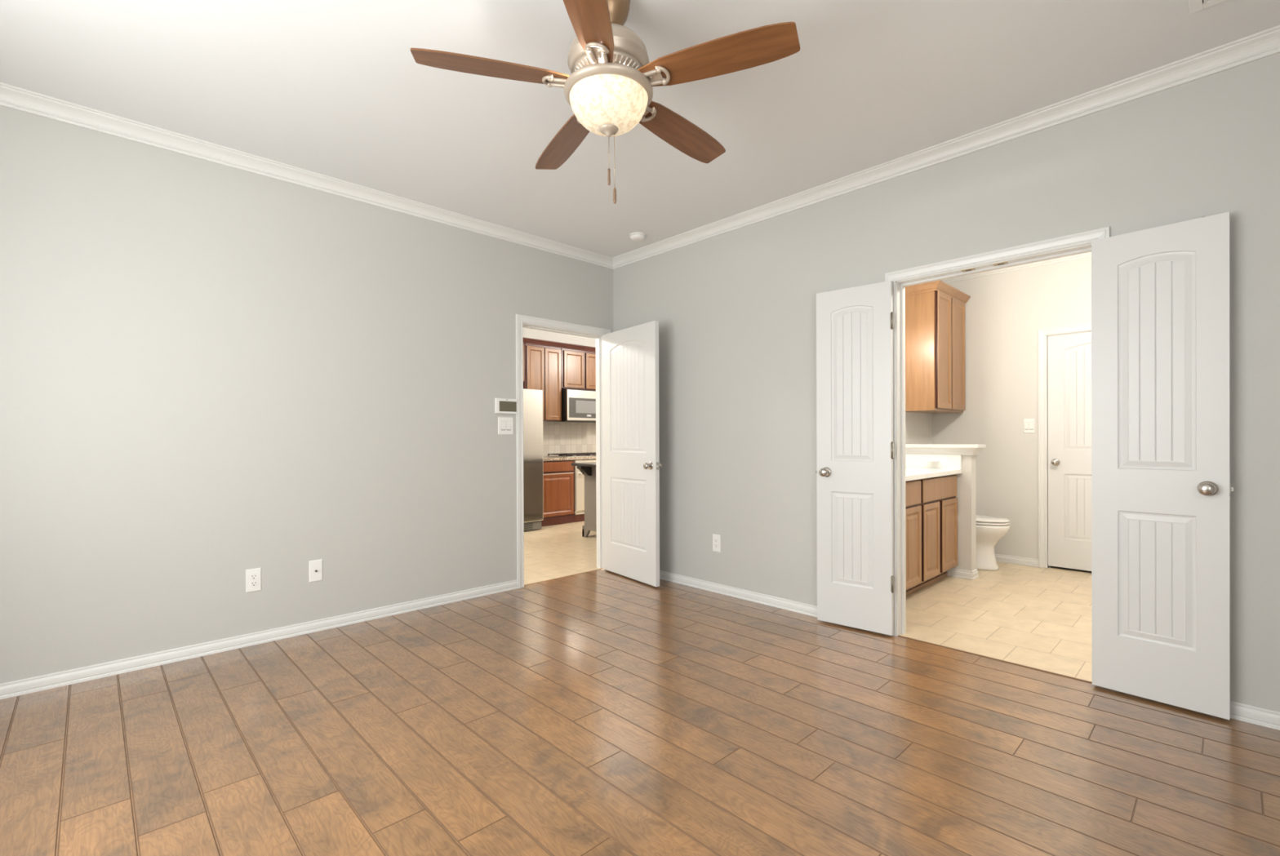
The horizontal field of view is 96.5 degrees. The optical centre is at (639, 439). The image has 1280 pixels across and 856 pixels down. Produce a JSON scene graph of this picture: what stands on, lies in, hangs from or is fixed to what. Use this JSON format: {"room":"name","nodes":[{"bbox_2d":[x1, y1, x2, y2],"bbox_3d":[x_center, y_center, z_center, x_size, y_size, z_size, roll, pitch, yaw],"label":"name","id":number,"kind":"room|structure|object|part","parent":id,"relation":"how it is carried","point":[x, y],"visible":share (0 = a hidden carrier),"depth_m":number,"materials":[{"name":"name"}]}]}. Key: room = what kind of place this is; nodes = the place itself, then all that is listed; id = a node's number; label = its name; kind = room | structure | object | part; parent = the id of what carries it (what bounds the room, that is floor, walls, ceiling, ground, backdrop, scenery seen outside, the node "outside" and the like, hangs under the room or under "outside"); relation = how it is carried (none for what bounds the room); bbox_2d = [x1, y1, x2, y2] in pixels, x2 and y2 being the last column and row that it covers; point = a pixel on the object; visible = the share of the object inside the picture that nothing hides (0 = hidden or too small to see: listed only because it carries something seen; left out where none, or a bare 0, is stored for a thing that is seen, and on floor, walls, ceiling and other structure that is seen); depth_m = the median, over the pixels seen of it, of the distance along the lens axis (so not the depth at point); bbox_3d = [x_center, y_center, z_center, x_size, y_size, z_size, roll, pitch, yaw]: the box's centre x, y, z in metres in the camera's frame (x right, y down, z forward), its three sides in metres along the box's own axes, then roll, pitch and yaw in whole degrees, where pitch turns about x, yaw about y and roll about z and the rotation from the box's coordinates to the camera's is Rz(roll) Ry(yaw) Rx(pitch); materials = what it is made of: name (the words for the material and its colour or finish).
{"room":"empty bedroom","nodes":[
{"label":"empty bedroom","id":0,"kind":"room"},
{"bbox_2d":[0,105,613,684],"bbox_3d":[-1.848,-0.253,3.595,4.370,2.800,0.120,0,0,-44],"label":"wall","id":1,"kind":"structure","parent":0,"point":[211,373],"depth_m":3.12,"materials":[{"name":"grey paint"}]},
{"bbox_2d":[245,568,261,592],"bbox_3d":[-2.165,0.788,3.200,0.072,0.128,0.009,0,0,-44],"label":"wall outlet","id":2,"kind":"object","parent":1,"relation":"attached to","point":[253,576],"visible":1,"depth_m":3.20,"materials":[{"name":"white plastic"}]},
{"bbox_2d":[249,573,257,579],"bbox_3d":[-2.163,0.768,3.198,0.034,0.027,0.003,0,0,-44],"label":"socket","id":3,"kind":"object","parent":2,"relation":"attached to","point":[252,576],"depth_m":3.20,"materials":[{"name":"white plastic"}]},
{"bbox_2d":[249,581,257,586],"bbox_3d":[-2.163,0.807,3.198,0.034,0.027,0.003,0,0,-44],"label":"socket","id":4,"kind":"object","parent":2,"relation":"attached to","point":[252,584],"depth_m":3.20,"materials":[{"name":"white plastic"}]},
{"bbox_2d":[0,579,517,699],"bbox_3d":[-2.111,1.116,3.247,3.254,0.066,0.014,0,0,-44],"label":"baseboard","id":5,"kind":"structure","parent":1,"relation":"attached to","point":[24,686],"depth_m":3.10,"materials":[{"name":"white paint"}]},
{"bbox_2d":[308,559,322,582],"bbox_3d":[-1.936,0.786,3.413,0.072,0.128,0.018,0,0,-44],"label":"wall jack","id":6,"kind":"object","parent":1,"relation":"attached to","point":[315,567],"visible":1,"depth_m":3.41,"materials":[{"name":"white plastic"}]},
{"bbox_2d":[497,417,513,434],"bbox_3d":[-1.012,-0.105,4.310,0.128,0.130,0.010,0,0,-44],"label":"light switch","id":7,"kind":"object","parent":1,"relation":"attached to","point":[505,424],"visible":1,"depth_m":4.31,"materials":[{"name":"white plastic"}]},
{"bbox_2d":[494,398,517,413],"bbox_3d":[-1.009,-0.252,4.304,0.183,0.114,0.024,0,0,-44],"label":"wall control panel","id":8,"kind":"object","parent":1,"relation":"attached to","point":[502,406],"visible":1,"depth_m":4.29,"materials":[{"name":"white plastic"}]},
{"bbox_2d":[515,314,610,588],"bbox_3d":[-0.642,0.087,4.747,0.952,2.102,0.136,0,0,-44],"label":"door frame","id":9,"kind":"structure","parent":1,"relation":"attached to","point":[522,322],"depth_m":4.55,"materials":[{"name":"white paint"}]},
{"bbox_2d":[601,320,662,586],"bbox_3d":[-0.086,0.108,4.661,0.157,2.030,0.768,0,0,-36],"label":"door","id":10,"kind":"structure","parent":1,"relation":"in","point":[631,464],"depth_m":4.61,"materials":[{"name":"white paint"}]},
{"bbox_3d":[0.054,0.201,4.378,0.050,0.053,0.053,0,0,-36],"label":"knob handle","id":11,"kind":"part","parent":10,"relation":"part of","materials":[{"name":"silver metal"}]},
{"bbox_3d":[0.078,0.201,4.396,0.011,0.062,0.062,0,0,-36],"label":"knob","id":12,"kind":"part","parent":10,"relation":"part of","materials":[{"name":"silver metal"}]},
{"bbox_2d":[0,25,1279,269],"bbox_3d":[-0.120,-1.536,1.879,4.250,0.076,4.750,0,0,-44],"label":"crown molding","id":13,"kind":"structure","parent":1,"relation":"attached to","point":[1265,43],"depth_m":3.02,"materials":[{"name":"white paint"}]},
{"bbox_2d":[523,328,595,347],"bbox_3d":[-1.716,-0.269,7.903,6.600,2.800,0.100,0,0,-44],"label":"wall","id":14,"kind":"structure","parent":0,"point":[527,333],"depth_m":8.34,"materials":[{"name":"beige paint"}]},
{"bbox_2d":[523,342,524,382],"bbox_3d":[-1.942,-1.024,7.379,0.855,0.515,0.338,0,0,-44],"label":"upper cabinet","id":15,"kind":"object","parent":14,"relation":"attached to","point":[523,343],"visible":0.08,"depth_m":7.55,"materials":[{"name":"brown wood"}]},
{"bbox_3d":[-1.678,-1.013,7.412,0.400,0.468,0.020,0,0,-44],"label":"door","id":16,"kind":"part","parent":15,"relation":"part of","materials":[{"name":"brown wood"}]},
{"bbox_2d":[523,342,561,422],"bbox_3d":[-1.415,-0.770,7.886,0.585,1.030,0.338,0,0,-44],"label":"upper cabinet","id":17,"kind":"object","parent":14,"relation":"attached to","point":[543,364],"visible":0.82,"depth_m":7.79,"materials":[{"name":"brown wood"}]},
{"bbox_3d":[-1.403,-0.758,7.677,0.273,0.983,0.020,0,0,-44],"label":"door","id":18,"kind":"part","parent":17,"relation":"part of","materials":[{"name":"brown wood"}]},
{"bbox_3d":[-1.198,-0.759,7.875,0.268,0.983,0.020,0,0,-44],"label":"door","id":19,"kind":"part","parent":17,"relation":"part of","materials":[{"name":"brown wood"}]},
{"bbox_2d":[542,422,595,456],"bbox_3d":[-0.730,-0.020,8.777,2.870,0.512,0.010,0,0,-44],"label":"backsplash","id":20,"kind":"structure","parent":14,"relation":"attached to","point":[558,437],"depth_m":8.46,"materials":[{"name":"tile"}]},
{"bbox_2d":[560,347,595,391],"bbox_3d":[-0.908,-1.006,8.375,0.803,0.565,0.338,0,0,-44],"label":"upper cabinet","id":21,"kind":"object","parent":14,"relation":"attached to","point":[578,366],"visible":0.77,"depth_m":8.18,"materials":[{"name":"brown wood"}]},
{"bbox_3d":[-0.939,-0.994,8.125,0.355,0.518,0.020,0,0,-44],"label":"door","id":22,"kind":"part","parent":21,"relation":"part of","materials":[{"name":"brown wood"}]},
{"bbox_2d":[555,389,595,422],"bbox_3d":[-0.882,-0.482,8.333,0.764,0.447,0.434,0,0,-44],"label":"microwave","id":23,"kind":"object","parent":21,"relation":"attached to","point":[577,406],"visible":0.59,"depth_m":8.06,"materials":[{"name":"silver metal"}]},
{"bbox_3d":[-0.742,-0.484,8.188,0.760,0.428,0.023,0,0,-44],"label":"door","id":24,"kind":"part","parent":23,"relation":"part of","materials":[{"name":"silver metal"}]},
{"bbox_3d":[-0.734,-0.449,8.180,0.704,0.280,0.004,0,0,-44],"label":"glass","id":25,"kind":"part","parent":23,"relation":"part of","materials":[{"name":"grey glass"}]},
{"bbox_3d":[-0.658,-0.996,8.396,0.355,0.518,0.020,0,0,-44],"label":"door","id":26,"kind":"part","parent":21,"relation":"part of","materials":[{"name":"brown wood"}]},
{"bbox_3d":[-0.189,-0.779,9.068,1.178,1.030,0.338,0,0,-44],"label":"upper cabinet","id":27,"kind":"object","parent":14,"relation":"attached to","visible":0},
{"bbox_2d":[523,337,595,352],"bbox_3d":[-0.882,-1.315,8.147,3.450,0.060,0.066,0,0,-44],"label":"crown molding","id":28,"kind":"structure","parent":27,"relation":"attached to","point":[526,340],"depth_m":7.90,"materials":[{"name":"brown wood"}]},
{"bbox_2d":[0,521,1279,855],"bbox_3d":[0.355,1.165,4.433,8.450,0.060,7.770,0,0,-44],"label":"floor","id":29,"kind":"structure","parent":0,"point":[599,713],"depth_m":2.16,"materials":[{"name":"brown wood"}]},
{"bbox_2d":[523,388,543,531],"bbox_3d":[-1.727,0.249,7.193,0.714,1.745,0.867,0,0,-44],"label":"refrigerator","id":30,"kind":"object","parent":29,"relation":"on","point":[533,489],"visible":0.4,"depth_m":7.08,"materials":[{"name":"grey metal"}]},
{"bbox_2d":[540,460,574,526],"bbox_3d":[-1.299,0.705,7.803,0.572,0.850,0.618,0,0,-44],"label":"base cabinet","id":31,"kind":"object","parent":29,"relation":"on","point":[558,476],"visible":0.63,"depth_m":7.59,"materials":[{"name":"brown wood"}]},
{"bbox_3d":[-1.092,0.453,7.575,0.535,0.014,0.002,0,0,-44],"label":"finger rail","id":32,"kind":"part","parent":31,"relation":"part of","materials":[{"name":"beige"}]},
{"bbox_3d":[-1.099,0.360,7.581,0.535,0.130,0.020,0,0,-44],"label":"drawer","id":33,"kind":"part","parent":31,"relation":"part of","materials":[{"name":"red wood"}]},
{"bbox_3d":[-1.097,0.730,7.582,0.535,0.564,0.020,0,0,-44],"label":"door","id":34,"kind":"part","parent":31,"relation":"part of","materials":[{"name":"red wood"}]},
{"bbox_2d":[542,456,595,461],"bbox_3d":[-0.495,0.254,8.573,2.818,0.036,0.630,0,0,-44],"label":"countertop","id":35,"kind":"structure","parent":31,"relation":"on","point":[544,458],"depth_m":7.74,"materials":[{"name":"stone"}]},
{"bbox_2d":[547,452,595,457],"bbox_3d":[-0.827,0.218,8.281,0.920,0.040,0.490,0,0,-44],"label":"cooktop","id":36,"kind":"object","parent":35,"relation":"in","point":[565,455],"visible":0.73,"depth_m":8.04,"materials":[{"name":"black metal"}]},
{"bbox_2d":[524,568,603,585],"bbox_3d":[-0.623,1.137,4.735,0.826,0.005,0.010,0,0,-44],"label":"threshold","id":37,"kind":"object","parent":29,"relation":"on","point":[602,568],"visible":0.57,"depth_m":4.72,"materials":[{"name":"beige wood"}]},
{"bbox_2d":[571,462,596,537],"bbox_3d":[0.065,0.698,6.560,1.230,0.862,1.195,0,0,-44],"label":"kitchen island","id":38,"kind":"object","parent":29,"relation":"on","point":[588,469],"visible":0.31,"depth_m":6.56,"materials":[{"name":"beige paint"}]},
{"bbox_2d":[571,462,595,466],"bbox_3d":[0.063,0.282,6.559,1.230,0.030,1.195,0,0,-44],"label":"island countertop","id":39,"kind":"structure","parent":38,"relation":"on","point":[593,464],"depth_m":6.43,"materials":[{"name":"grey stone"}]},
{"bbox_3d":[0.106,1.021,6.599,1.036,0.045,1.171,0,0,-44],"label":"moulding","id":40,"kind":"part","parent":38,"relation":"part of","materials":[{"name":"grey paint"}]},
{"bbox_2d":[574,459,595,522],"bbox_3d":[-0.804,0.704,8.246,0.750,0.845,0.667,0,0,-44],"label":"oven","id":41,"kind":"object","parent":29,"relation":"on","point":[579,477],"visible":0.18,"depth_m":7.82,"materials":[{"name":"silver metal"}]},
{"bbox_3d":[-0.611,0.706,8.046,0.744,0.540,0.028,0,0,-44],"label":"door","id":42,"kind":"part","parent":41,"relation":"part of","materials":[{"name":"silver metal"}]},
{"bbox_3d":[-0.615,0.355,8.048,0.744,0.142,0.020,0,0,-44],"label":"control panel","id":43,"kind":"part","parent":41,"relation":"part of","materials":[{"name":"silver metal"}]},
{"bbox_2d":[905,474,957,596],"bbox_3d":[1.841,0.705,4.284,1.617,0.849,0.512,0,0,-44],"label":"bathroom vanity","id":44,"kind":"object","parent":29,"relation":"on","point":[931,504],"visible":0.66,"depth_m":4.25,"materials":[{"name":"brown wood"}]},
{"bbox_3d":[1.897,0.377,3.996,0.332,0.170,0.020,0,0,-44],"label":"drawer","id":45,"kind":"part","parent":44,"relation":"part of","materials":[{"name":"brown wood"}]},
{"bbox_3d":[1.911,0.754,4.009,0.307,0.557,0.020,0,0,-44],"label":"door","id":46,"kind":"part","parent":44,"relation":"part of","materials":[{"name":"brown wood"}]},
{"bbox_3d":[2.172,0.752,4.261,0.328,0.557,0.020,0,0,-44],"label":"door","id":47,"kind":"part","parent":44,"relation":"part of","materials":[{"name":"brown wood"}]},
{"bbox_3d":[1.982,1.081,4.140,1.617,0.097,0.070,0,0,-44],"label":"moulding","id":48,"kind":"part","parent":44,"relation":"part of","materials":[{"name":"brown wood"}]},
{"bbox_2d":[905,453,961,481],"bbox_3d":[1.848,0.205,4.274,1.620,0.150,0.538,0,0,-44],"label":"countertop","id":49,"kind":"structure","parent":44,"relation":"on","point":[917,467],"depth_m":4.69,"materials":[{"name":"white stone"}]},
{"bbox_3d":[2.308,0.374,4.393,0.735,0.170,0.020,0,0,-44],"label":"drawer","id":50,"kind":"part","parent":44,"relation":"part of","materials":[{"name":"brown wood"}]},
{"bbox_3d":[2.456,0.750,4.535,0.354,0.557,0.020,0,0,-44],"label":"door","id":51,"kind":"part","parent":44,"relation":"part of","materials":[{"name":"brown wood"}]},
{"bbox_2d":[976,514,1010,571],"bbox_3d":[2.880,0.735,5.117,0.450,0.775,0.751,0,0,-44],"label":"toilet","id":52,"kind":"object","parent":29,"relation":"on","point":[990,530],"visible":0.37,"depth_m":4.89,"materials":[{"name":"white ceramic"}]},
{"bbox_3d":[2.941,0.716,5.054,0.372,0.018,0.575,0,0,-44],"label":"seat","id":53,"kind":"part","parent":52,"relation":"part of","materials":[{"name":"white plastic"}]},
{"bbox_3d":[2.941,0.689,5.054,0.374,0.025,0.576,0,0,-44],"label":"lid","id":54,"kind":"part","parent":52,"relation":"part of","materials":[{"name":"white ceramic"}]},
{"bbox_2d":[897,635,1092,683],"bbox_3d":[1.801,1.133,2.978,0.011,0.006,0.891,0,0,-44],"label":"threshold","id":55,"kind":"object","parent":29,"relation":"on","point":[898,635],"visible":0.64,"depth_m":2.92,"materials":[{"name":"brown wood"}]},
{"bbox_2d":[0,0,1279,257],"bbox_3d":[-0.120,-1.614,1.879,4.250,0.080,4.750,0,0,-44],"label":"ceiling","id":56,"kind":"structure","parent":0,"point":[337,89],"depth_m":2.51,"materials":[{"name":"white paint"}]},
{"bbox_2d":[410,0,800,204],"bbox_3d":[-0.087,-1.208,2.071,1.239,0.735,1.281,0,0,-44],"label":"ceiling fan","id":57,"kind":"object","parent":56,"relation":"hanging from","point":[608,90],"visible":1,"depth_m":1.93,"materials":[{"name":"brown wood"}]},
{"bbox_3d":[-0.493,-1.273,1.961,0.542,0.006,0.137,2,12,-11],"label":"fan blade","id":58,"kind":"part","parent":57,"relation":"part of","materials":[{"name":"brown wood"}]},
{"bbox_3d":[-0.300,-1.247,2.376,0.137,0.006,0.542,-14,5,-29],"label":"fan blade","id":59,"kind":"part","parent":57,"relation":"part of","materials":[{"name":"brown wood"}]},
{"bbox_3d":[-0.159,-1.267,1.649,0.137,0.006,0.542,12,0,7],"label":"fan blade","id":60,"kind":"part","parent":57,"relation":"part of","materials":[{"name":"brown wood"}]},
{"bbox_3d":[-0.111,-1.165,2.036,0.281,0.118,0.281,0,0,-44],"label":"lamp shade","id":61,"kind":"part","parent":57,"relation":"part of","materials":[{"name":"white glass"}]},
{"bbox_3d":[-0.111,-0.937,2.037,0.010,0.060,0.010,0,0,-44],"label":"chain pull","id":62,"kind":"part","parent":57,"relation":"part of","materials":[{"name":"brown wood"}]},
{"bbox_3d":[-0.091,-1.008,2.036,0.004,0.217,0.004,0,0,24],"label":"pull chain","id":63,"kind":"part","parent":57,"relation":"part of","materials":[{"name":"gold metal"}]},
{"bbox_3d":[-0.090,-0.870,2.037,0.012,0.060,0.012,0,0,-44],"label":"chain pull","id":64,"kind":"part","parent":57,"relation":"part of","materials":[{"name":"brown wood"}]},
{"bbox_3d":[0.153,-1.250,2.320,0.137,0.006,0.542,-16,-12,42],"label":"fan blade","id":65,"kind":"part","parent":57,"relation":"part of","materials":[{"name":"brown wood"}]},
{"bbox_3d":[0.241,-1.247,1.871,0.542,0.006,0.137,2,-11,25],"label":"fan blade","id":66,"kind":"part","parent":57,"relation":"part of","materials":[{"name":"brown wood"}]},
{"bbox_2d":[629,231,646,241],"bbox_3d":[-0.017,-1.564,4.419,0.132,0.039,0.132,0,0,-44],"label":"smoke detector","id":67,"kind":"object","parent":56,"relation":"attached to","point":[637,236],"visible":1,"depth_m":4.38,"materials":[{"name":"white plastic"}]},
{"bbox_2d":[1188,0,1226,14],"bbox_3d":[2.043,-1.577,1.846,0.370,0.011,0.396,0,0,-44],"label":"ceiling vent","id":68,"kind":"object","parent":56,"relation":"in","point":[1195,6],"visible":1,"depth_m":2.07,"materials":[{"name":"white plastic"}]},
{"bbox_2d":[905,412,932,444],"bbox_3d":[1.980,-0.273,4.846,2.640,2.800,0.100,0,0,-44],"label":"wall","id":69,"kind":"structure","parent":0,"point":[918,426],"depth_m":5.42,"materials":[{"name":"beige paint"}]},
{"bbox_2d":[905,280,970,413],"bbox_3d":[2.704,-0.802,5.230,0.820,1.094,0.353,0,0,-44],"label":"upper cabinet","id":70,"kind":"object","parent":69,"relation":"attached to","point":[935,327],"visible":0.92,"depth_m":5.02,"materials":[{"name":"brown wood"}]},
{"bbox_3d":[2.702,-1.314,5.228,0.820,0.070,0.353,0,0,-44],"label":"crown","id":71,"kind":"part","parent":70,"relation":"part of","materials":[{"name":"brown wood"}]},
{"bbox_3d":[2.680,-0.779,5.033,0.340,1.014,0.020,0,0,-44],"label":"door","id":72,"kind":"part","parent":70,"relation":"part of","materials":[{"name":"brown wood"}]},
{"bbox_3d":[2.949,-0.781,5.292,0.358,1.014,0.020,0,0,-44],"label":"door","id":73,"kind":"part","parent":70,"relation":"part of","materials":[{"name":"brown wood"}]},
{"bbox_2d":[905,444,986,580],"bbox_3d":[2.518,0.583,4.830,0.222,1.085,0.669,0,0,-44],"label":"wall","id":74,"kind":"structure","parent":0,"point":[966,568],"depth_m":4.64,"materials":[{"name":"beige paint"}]},
{"bbox_3d":[2.511,0.096,4.834,0.205,0.058,0.655,0,0,-44],"label":"cap moulding","id":75,"kind":"part","parent":74,"relation":"part of","materials":[{"name":"white paint"}]},
{"bbox_3d":[2.505,1.092,4.848,0.142,0.066,0.624,0,0,-44],"label":"moulding","id":76,"kind":"part","parent":74,"relation":"part of","materials":[{"name":"white paint"}]},
{"bbox_2d":[613,53,1279,712],"bbox_3d":[1.458,-0.266,3.400,0.120,2.800,4.990,0,0,-44],"label":"wall","id":77,"kind":"structure","parent":0,"point":[735,311],"depth_m":3.19,"materials":[{"name":"grey paint"}]},
{"bbox_2d":[712,533,720,552],"bbox_3d":[0.567,0.769,4.239,0.009,0.128,0.072,0,0,-44],"label":"wall outlet","id":78,"kind":"object","parent":77,"relation":"attached to","point":[716,538],"visible":1,"depth_m":4.23,"materials":[{"name":"white plastic"}]},
{"bbox_2d":[659,570,817,617],"bbox_3d":[0.592,1.102,4.192,0.042,0.066,2.407,0,0,-44],"label":"baseboard","id":79,"kind":"structure","parent":77,"relation":"attached to","point":[792,606],"depth_m":4.06,"materials":[{"name":"white paint"}]},
{"bbox_2d":[815,280,894,635],"bbox_3d":[1.261,0.103,3.397,0.470,2.037,0.096,0,0,41],"label":"door","id":80,"kind":"structure","parent":77,"relation":"in","point":[855,579],"depth_m":3.40,"materials":[{"name":"white paint"}]},
{"bbox_3d":[1.124,0.200,3.485,0.053,0.053,0.050,0,0,41],"label":"knob handle","id":81,"kind":"part","parent":80,"relation":"part of","materials":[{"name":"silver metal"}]},
{"bbox_3d":[1.143,0.200,3.508,0.062,0.062,0.011,0,0,41],"label":"knob","id":82,"kind":"part","parent":80,"relation":"part of","materials":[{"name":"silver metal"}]},
{"bbox_2d":[884,226,1110,636],"bbox_3d":[1.830,0.083,3.006,0.136,2.102,1.017,0,0,-44],"label":"door frame","id":83,"kind":"structure","parent":77,"relation":"attached to","point":[1078,243],"depth_m":3.29,"materials":[{"name":"white paint"}]},
{"bbox_3d":[1.748,-0.903,3.040,0.036,0.004,0.060,0,0,-44],"label":"strike plate","id":84,"kind":"part","parent":83,"relation":"part of","materials":[{"name":"gold metal"}]},
{"bbox_3d":[1.852,-0.903,2.932,0.036,0.004,0.060,0,0,-44],"label":"strike plate","id":85,"kind":"part","parent":83,"relation":"part of","materials":[{"name":"gold metal"}]},
{"bbox_2d":[1091,212,1234,719],"bbox_3d":[2.204,0.103,2.433,0.096,2.037,0.451,0,0,-41],"label":"door","id":86,"kind":"structure","parent":77,"relation":"in","point":[1162,489],"depth_m":2.43,"materials":[{"name":"white paint"}]},
{"bbox_3d":[2.286,0.200,2.303,0.050,0.053,0.053,0,0,-41],"label":"knob handle","id":87,"kind":"part","parent":86,"relation":"part of","materials":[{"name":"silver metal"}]},
{"bbox_3d":[2.310,0.199,2.323,0.011,0.062,0.062,0,0,-41],"label":"knob","id":88,"kind":"part","parent":86,"relation":"part of","materials":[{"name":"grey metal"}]},
{"bbox_2d":[1230,701,1279,730],"bbox_3d":[2.604,1.101,2.125,0.014,0.066,1.324,0,0,-44],"label":"baseboard","id":89,"kind":"structure","parent":77,"relation":"attached to","point":[1240,712],"depth_m":2.28,"materials":[{"name":"white paint"}]},
{"bbox_2d":[932,257,1091,559],"bbox_3d":[3.972,-0.280,4.611,0.100,2.800,3.004,0,0,-44],"label":"wall","id":90,"kind":"structure","parent":0,"point":[1005,313],"depth_m":5.18,"materials":[{"name":"beige paint"}]},
{"bbox_2d":[995,554,1038,567],"bbox_3d":[2.920,1.090,5.071,0.791,0.066,0.880,0,0,-44],"label":"baseboard","id":91,"kind":"structure","parent":90,"relation":"attached to","point":[1001,558],"depth_m":5.13,"materials":[{"name":"white paint"}]},
{"bbox_2d":[1023,418,1035,433],"bbox_3d":[3.455,-0.122,5.068,0.010,0.130,0.085,0,0,-44],"label":"light switch","id":92,"kind":"object","parent":90,"relation":"attached to","point":[1028,424],"visible":1,"depth_m":5.07,"materials":[{"name":"white plastic"}]},
{"bbox_2d":[1037,323,1091,568],"bbox_3d":[3.832,0.076,4.747,0.116,2.087,0.850,0,0,-44],"label":"door frame","id":93,"kind":"structure","parent":90,"relation":"attached to","point":[1042,334],"depth_m":4.99,"materials":[{"name":"white paint"}]},
{"bbox_2d":[1047,331,1091,571],"bbox_3d":[3.800,0.085,4.718,0.096,2.030,0.716,0,0,-44],"label":"door","id":94,"kind":"structure","parent":90,"relation":"in","point":[1068,355],"depth_m":4.88,"materials":[{"name":"white paint"}]},
{"bbox_3d":[3.575,0.196,4.919,0.050,0.053,0.053,0,0,-44],"label":"knob handle","id":95,"kind":"part","parent":94,"relation":"part of","materials":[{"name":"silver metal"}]},
{"bbox_2d":[940,252,1091,283],"bbox_3d":[3.017,-1.555,3.690,2.540,0.076,3.004,0,0,-44],"label":"crown molding","id":96,"kind":"structure","parent":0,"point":[1089,254],"depth_m":5.10,"materials":[{"name":"white paint"}]},
{"bbox_2d":[1053,566,1091,572],"bbox_3d":[4.301,-0.003,5.064,1.000,2.360,1.900,0,0,-44],"label":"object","id":97,"kind":"structure","parent":0,"point":[1054,566],"depth_m":4.95,"materials":[{"name":"beige paint"}]}
]}

